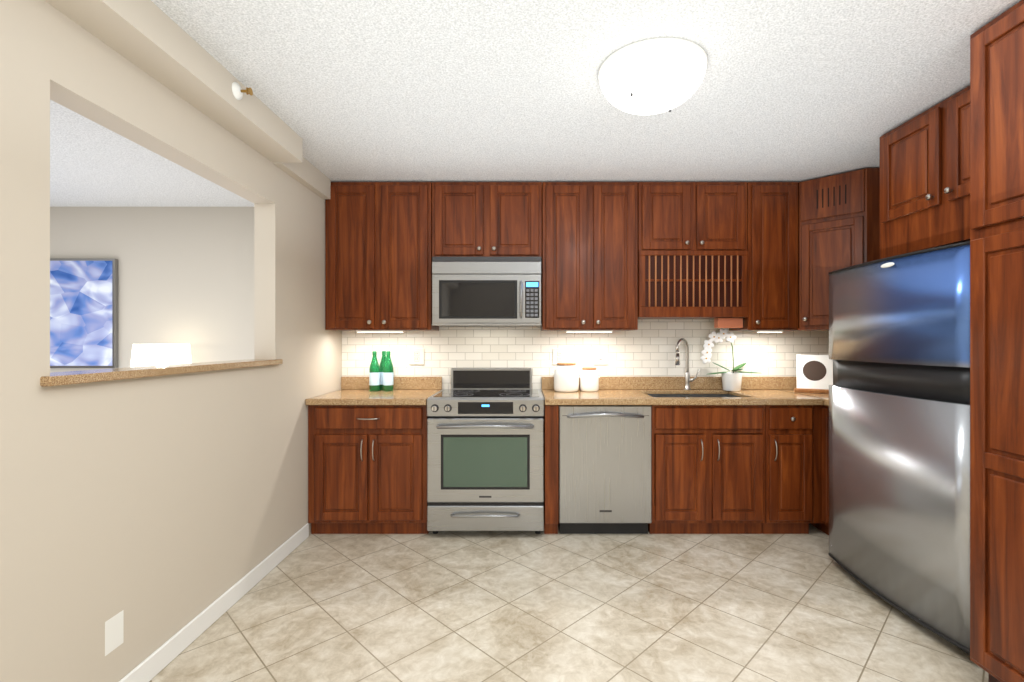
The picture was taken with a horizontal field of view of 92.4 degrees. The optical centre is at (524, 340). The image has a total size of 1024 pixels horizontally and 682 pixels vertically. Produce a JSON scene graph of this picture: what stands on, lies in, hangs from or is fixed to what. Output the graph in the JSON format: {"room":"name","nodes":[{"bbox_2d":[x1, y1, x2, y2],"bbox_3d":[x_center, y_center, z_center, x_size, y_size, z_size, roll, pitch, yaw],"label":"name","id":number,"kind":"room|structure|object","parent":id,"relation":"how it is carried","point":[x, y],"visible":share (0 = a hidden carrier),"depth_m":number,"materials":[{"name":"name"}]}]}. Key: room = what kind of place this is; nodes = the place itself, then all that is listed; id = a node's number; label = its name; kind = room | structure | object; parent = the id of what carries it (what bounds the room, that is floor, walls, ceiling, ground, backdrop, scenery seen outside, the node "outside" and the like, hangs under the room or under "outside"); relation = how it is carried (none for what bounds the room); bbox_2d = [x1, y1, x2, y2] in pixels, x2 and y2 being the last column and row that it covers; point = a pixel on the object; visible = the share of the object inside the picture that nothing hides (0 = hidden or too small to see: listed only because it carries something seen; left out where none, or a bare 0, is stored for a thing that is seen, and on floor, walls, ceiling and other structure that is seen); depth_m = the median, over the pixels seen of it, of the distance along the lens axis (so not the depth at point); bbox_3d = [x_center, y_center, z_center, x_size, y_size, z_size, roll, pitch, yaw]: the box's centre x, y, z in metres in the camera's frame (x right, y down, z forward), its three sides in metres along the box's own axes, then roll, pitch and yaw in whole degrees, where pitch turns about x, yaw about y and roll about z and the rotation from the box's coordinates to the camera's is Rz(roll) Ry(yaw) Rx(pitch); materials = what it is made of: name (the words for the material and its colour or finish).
{"room":"kitchen","nodes":[
{"label":"kitchen","id":0,"kind":"room"},
{"bbox_2d":[50,207,253,372],"bbox_3d":[-3.815,0.070,4.275,4.770,2.440,0.150,0,0,0],"label":"wall","id":1,"kind":"structure","parent":0,"point":[185,275],"depth_m":4.20,"materials":[{"name":"beige paint"}]},
{"bbox_2d":[50,258,117,367],"bbox_3d":[-4.045,-0.235,4.178,1.150,0.930,0.041,0,0,0],"label":"framed art","id":2,"kind":"object","parent":1,"relation":"attached to","point":[83,312],"visible":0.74,"depth_m":4.16,"materials":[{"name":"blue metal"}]},
{"bbox_2d":[0,0,341,681],"bbox_3d":[-1.490,0.070,0.725,0.120,2.440,6.950,0,0,0],"label":"wall","id":3,"kind":"structure","parent":0,"point":[160,510],"depth_m":1.78,"materials":[{"name":"beige paint"}]},
{"bbox_2d":[105,610,123,655],"bbox_3d":[-1.434,1.018,1.713,0.008,0.120,0.080,0,0,0],"label":"outlet","id":4,"kind":"object","parent":3,"relation":"attached to","point":[114,632],"visible":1,"depth_m":1.71,"materials":[{"name":"white plastic"}]},
{"bbox_2d":[40,359,282,386],"bbox_3d":[-1.490,0.120,2.150,0.180,0.030,1.400,0,0,0],"label":"sill","id":5,"kind":"structure","parent":3,"relation":"attached to","point":[74,377],"depth_m":1.82,"materials":[{"name":"beige stone"}]},
{"bbox_2d":[119,523,308,681],"bbox_3d":[-1.423,1.244,0.315,0.014,0.092,5.830,0,0,0],"label":"baseboard","id":6,"kind":"structure","parent":3,"relation":"attached to","point":[156,662],"depth_m":2.21,"materials":[{"name":"white wood"}]},
{"bbox_2d":[50,0,1020,206],"bbox_3d":[-1.730,-1.160,0.800,8.940,0.020,7.100,0,0,0],"label":"ceiling","id":7,"kind":"structure","parent":0,"point":[431,91],"depth_m":2.24,"materials":[{"name":"white paint"}]},
{"bbox_2d":[44,0,330,198],"bbox_3d":[-1.345,-1.080,0.450,0.170,0.140,6.100,0,0,0],"label":"soffit beam","id":8,"kind":"structure","parent":7,"relation":"attached to","point":[153,40],"depth_m":1.91,"materials":[{"name":"beige paint"}]},
{"bbox_2d":[232,82,252,99],"bbox_3d":[-1.228,-1.095,2.150,0.062,0.072,0.072,0,0,0],"label":"sprinkler","id":9,"kind":"object","parent":8,"relation":"attached to","point":[237,91],"visible":1,"depth_m":2.14,"materials":[{"name":"white plastic"}]},
{"bbox_2d":[598,37,707,114],"bbox_3d":[0.540,-1.069,2.080,0.448,0.161,0.448,0,0,0],"label":"dome ceiling light","id":10,"kind":"object","parent":7,"relation":"attached to","point":[652,76],"visible":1,"depth_m":1.95,"materials":[{"name":"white glass"}]},
{"bbox_2d":[149,523,987,681],"bbox_3d":[0.595,1.320,0.800,4.290,0.060,7.100,0,0,0],"label":"floor","id":11,"kind":"structure","parent":0,"point":[486,606],"depth_m":2.29,"materials":[{"name":"tile"}]},
{"bbox_2d":[308,404,429,533],"bbox_3d":[-1.032,0.856,3.516,0.785,0.868,0.662,0,0,0],"label":"base cabinet","id":12,"kind":"object","parent":11,"relation":"on","point":[367,469],"visible":0.98,"depth_m":3.22,"materials":[{"name":"brown wood"}]},
{"bbox_2d":[305,377,441,404],"bbox_3d":[-1.034,0.348,3.520,0.787,0.141,0.644,0,0,0],"label":"countertop","id":13,"kind":"structure","parent":12,"relation":"on","point":[355,390],"depth_m":3.53,"materials":[{"name":"beige stone"}]},
{"bbox_2d":[369,351,379,390],"bbox_3d":[-1.128,0.227,3.700,0.076,0.300,0.076,0,0,0],"label":"water bottle","id":14,"kind":"object","parent":13,"relation":"on","point":[374,376],"visible":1,"depth_m":3.67,"materials":[{"name":"green glass"}]},
{"bbox_2d":[379,351,385,389],"bbox_3d":[-1.078,0.227,3.775,0.076,0.300,0.076,0,0,0],"label":"water bottle","id":15,"kind":"object","parent":13,"relation":"on","point":[382,362],"visible":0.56,"depth_m":3.74,"materials":[{"name":"green glass"}]},
{"bbox_2d":[383,351,393,390],"bbox_3d":[-1.025,0.227,3.705,0.076,0.300,0.076,0,0,0],"label":"water bottle","id":16,"kind":"object","parent":13,"relation":"on","point":[388,378],"visible":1,"depth_m":3.68,"materials":[{"name":"green glass"}]},
{"bbox_2d":[427,368,543,533],"bbox_3d":[-0.252,0.751,3.482,0.768,1.078,0.718,0,0,0],"label":"range","id":17,"kind":"object","parent":11,"relation":"on","point":[485,449],"visible":1,"depth_m":3.19,"materials":[{"name":"grey metal"}]},
{"bbox_2d":[543,401,558,533],"bbox_3d":[0.181,0.856,3.533,0.090,0.868,0.628,0,0,0],"label":"cabinet filler","id":18,"kind":"object","parent":11,"relation":"on","point":[551,468],"visible":0.71,"depth_m":3.22,"materials":[{"name":"brown wood"}]},
{"bbox_2d":[558,405,651,533],"bbox_3d":[0.534,0.857,3.500,0.608,0.866,0.688,0,0,0],"label":"dishwasher","id":19,"kind":"object","parent":11,"relation":"on","point":[605,469],"visible":0.96,"depth_m":3.21,"materials":[{"name":"grey metal"}]},
{"bbox_2d":[648,405,764,533],"bbox_3d":[1.216,0.856,3.516,0.748,0.868,0.662,0,0,0],"label":"base cabinet","id":20,"kind":"object","parent":11,"relation":"on","point":[708,469],"visible":0.96,"depth_m":3.22,"materials":[{"name":"brown wood"}]},
{"bbox_2d":[733,395,812,533],"bbox_3d":[1.750,0.856,3.516,0.311,0.868,0.662,0,0,0],"label":"base cabinet","id":21,"kind":"object","parent":11,"relation":"on","point":[788,469],"visible":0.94,"depth_m":3.22,"materials":[{"name":"brown wood"}]},
{"bbox_2d":[810,405,828,534],"bbox_3d":[2.248,0.856,3.361,0.678,0.868,0.972,0,0,0],"label":"base cabinet","id":22,"kind":"object","parent":11,"relation":"on","point":[821,467],"visible":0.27,"depth_m":3.24,"materials":[{"name":"brown wood"}]},
{"bbox_2d":[541,377,820,404],"bbox_3d":[1.361,0.348,3.518,2.451,0.141,0.647,0,0,0],"label":"countertop","id":23,"kind":"structure","parent":22,"relation":"on","point":[618,391],"depth_m":3.60,"materials":[{"name":"beige stone"}]},
{"bbox_2d":[553,363,579,391],"bbox_3d":[0.318,0.271,3.690,0.204,0.212,0.188,0,0,0],"label":"canister","id":24,"kind":"object","parent":23,"relation":"on","point":[566,377],"visible":1,"depth_m":3.62,"materials":[{"name":"white ceramic"}]},
{"bbox_2d":[579,367,599,391],"bbox_3d":[0.492,0.288,3.700,0.158,0.177,0.142,0,0,0],"label":"canister","id":25,"kind":"object","parent":23,"relation":"on","point":[589,377],"visible":1,"depth_m":3.65,"materials":[{"name":"white ceramic"}]},
{"bbox_2d":[675,338,699,389],"bbox_3d":[1.242,0.178,3.748,0.207,0.397,0.139,0,0,0],"label":"faucet","id":26,"kind":"object","parent":23,"relation":"on","point":[688,380],"visible":0.98,"depth_m":3.77,"materials":[{"name":"grey metal"}]},
{"bbox_2d":[647,394,736,396],"bbox_3d":[1.215,0.508,3.522,0.702,0.200,0.469,0,0,0],"label":"sink","id":27,"kind":"object","parent":23,"relation":"in","point":[690,395],"visible":0.06,"depth_m":3.75,"materials":[{"name":"silver metal"}]},
{"bbox_2d":[701,329,757,390],"bbox_3d":[1.568,0.142,3.717,0.465,0.470,0.207,0,0,0],"label":"orchid plant","id":28,"kind":"object","parent":23,"relation":"on","point":[731,381],"visible":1,"depth_m":3.71,"materials":[{"name":"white plant"}]},
{"bbox_2d":[794,355,832,393],"bbox_3d":[2.131,0.239,3.602,0.260,0.275,0.135,0,0,28],"label":"cookbook","id":29,"kind":"object","parent":23,"relation":"on","point":[814,373],"visible":0.88,"depth_m":3.59,"materials":[{"name":"white paper"}]},
{"bbox_2d":[821,393,828,405],"bbox_3d":[2.269,0.348,3.030,0.636,0.141,0.330,0,0,0],"label":"countertop","id":30,"kind":"structure","parent":22,"relation":"on","point":[824,397],"depth_m":3.20,"materials":[{"name":"beige stone"}]},
{"bbox_2d":[828,241,969,654],"bbox_3d":[2.155,0.447,2.393,0.865,1.686,0.905,0,0,0],"label":"refrigerator","id":31,"kind":"object","parent":11,"relation":"on","point":[899,443],"visible":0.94,"depth_m":2.23,"materials":[{"name":"grey metal"}]},
{"bbox_2d":[970,0,1023,681],"bbox_3d":[1.946,0.075,1.500,0.671,2.430,0.660,0,0,0],"label":"pantry cabinet","id":32,"kind":"object","parent":11,"relation":"on","point":[997,349],"visible":1,"depth_m":1.70,"materials":[{"name":"brown wood"}]},
{"bbox_3d":[-3.875,1.320,0.800,4.650,0.060,7.100,0,0,0],"label":"floor","id":33,"kind":"structure","parent":0,"visible":0},
{"bbox_3d":[-3.450,0.900,3.930,2.000,0.780,0.420,0,0,0],"label":"console table","id":34,"kind":"object","parent":33,"relation":"on","visible":0},
{"bbox_2d":[130,344,191,366],"bbox_3d":[-2.900,0.267,3.930,0.400,0.485,0.400,0,0,0],"label":"table lamp","id":35,"kind":"object","parent":34,"relation":"on","point":[153,354],"visible":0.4,"depth_m":3.77,"materials":[{"name":"white fabric"}]},
{"bbox_3d":[0.655,0.070,4.100,4.170,2.440,0.500,0,0,0],"label":"wall","id":36,"kind":"structure","parent":0,"visible":0},
{"bbox_2d":[325,182,438,331],"bbox_3d":[-1.045,-0.601,3.656,0.760,1.078,0.381,0,0,0],"label":"upper cabinet","id":37,"kind":"object","parent":36,"relation":"attached to","point":[378,256],"visible":0.98,"depth_m":3.50,"materials":[{"name":"brown wood"}]},
{"bbox_2d":[432,182,541,257],"bbox_3d":[-0.267,-0.871,3.656,0.787,0.538,0.381,0,0,0],"label":"upper cabinet","id":38,"kind":"object","parent":36,"relation":"attached to","point":[486,219],"visible":1,"depth_m":3.50,"materials":[{"name":"brown wood"}]},
{"bbox_2d":[432,257,540,326],"bbox_3d":[-0.263,-0.353,3.621,0.770,0.485,0.452,0,0,0],"label":"over-the-range microwave","id":39,"kind":"object","parent":38,"relation":"attached to","point":[486,291],"visible":1,"depth_m":3.45,"materials":[{"name":"grey metal"}]},
{"bbox_2d":[342,319,828,389],"bbox_3d":[0.580,0.080,3.849,4.018,0.620,0.002,0,0,0],"label":"tile backsplash","id":40,"kind":"structure","parent":36,"relation":"attached to","point":[647,348],"depth_m":3.85,"materials":[{"name":"white tile"}]},
{"bbox_2d":[410,348,423,364],"bbox_3d":[-0.838,0.122,3.837,0.116,0.128,0.009,0,0,0],"label":"outlet","id":41,"kind":"object","parent":40,"relation":"attached to","point":[416,356],"visible":1,"depth_m":3.84,"materials":[{"name":"beige plastic"}]},
{"bbox_2d":[552,348,566,364],"bbox_3d":[0.280,0.122,3.837,0.116,0.128,0.009,0,0,0],"label":"outlet","id":42,"kind":"object","parent":40,"relation":"attached to","point":[559,355],"visible":0.96,"depth_m":3.84,"materials":[{"name":"beige plastic"}]},
{"bbox_2d":[593,348,607,364],"bbox_3d":[0.598,0.122,3.837,0.116,0.128,0.010,0,0,0],"label":"light switch","id":43,"kind":"object","parent":40,"relation":"attached to","point":[600,356],"visible":1,"depth_m":3.84,"materials":[{"name":"beige plastic"}]},
{"bbox_2d":[541,182,637,331],"bbox_3d":[0.473,-0.601,3.656,0.683,1.078,0.381,0,0,0],"label":"upper cabinet","id":44,"kind":"object","parent":36,"relation":"attached to","point":[589,270],"visible":0.98,"depth_m":3.50,"materials":[{"name":"brown wood"}]},
{"bbox_2d":[638,182,747,327],"bbox_3d":[1.210,-0.618,3.656,0.780,1.045,0.381,0,0,0],"label":"wall cabinet","id":45,"kind":"object","parent":36,"relation":"attached to","point":[692,252],"visible":1,"depth_m":3.50,"materials":[{"name":"brown wood"}]},
{"bbox_2d":[729,182,797,331],"bbox_3d":[1.785,-0.601,3.656,0.360,1.078,0.381,0,0,0],"label":"upper cabinet","id":46,"kind":"object","parent":36,"relation":"attached to","point":[772,228],"visible":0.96,"depth_m":3.50,"materials":[{"name":"brown wood"}]},
{"bbox_2d":[783,168,879,330],"bbox_3d":[2.277,-0.610,3.541,0.621,1.060,0.612,0,0,0],"label":"upper cabinet","id":47,"kind":"object","parent":36,"relation":"attached to","point":[838,221],"visible":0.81,"depth_m":3.37,"materials":[{"name":"brown wood"}]},
{"bbox_3d":[2.665,0.070,0.550,0.150,2.440,6.600,0,0,0],"label":"wall","id":48,"kind":"structure","parent":0,"visible":0},
{"bbox_2d":[880,86,969,258],"bbox_3d":[2.261,-0.797,2.308,0.651,0.685,0.875,0,0,0],"label":"upper cabinet","id":49,"kind":"object","parent":48,"relation":"attached to","point":[925,180],"visible":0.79,"depth_m":2.40,"materials":[{"name":"brown wood"}]}
]}

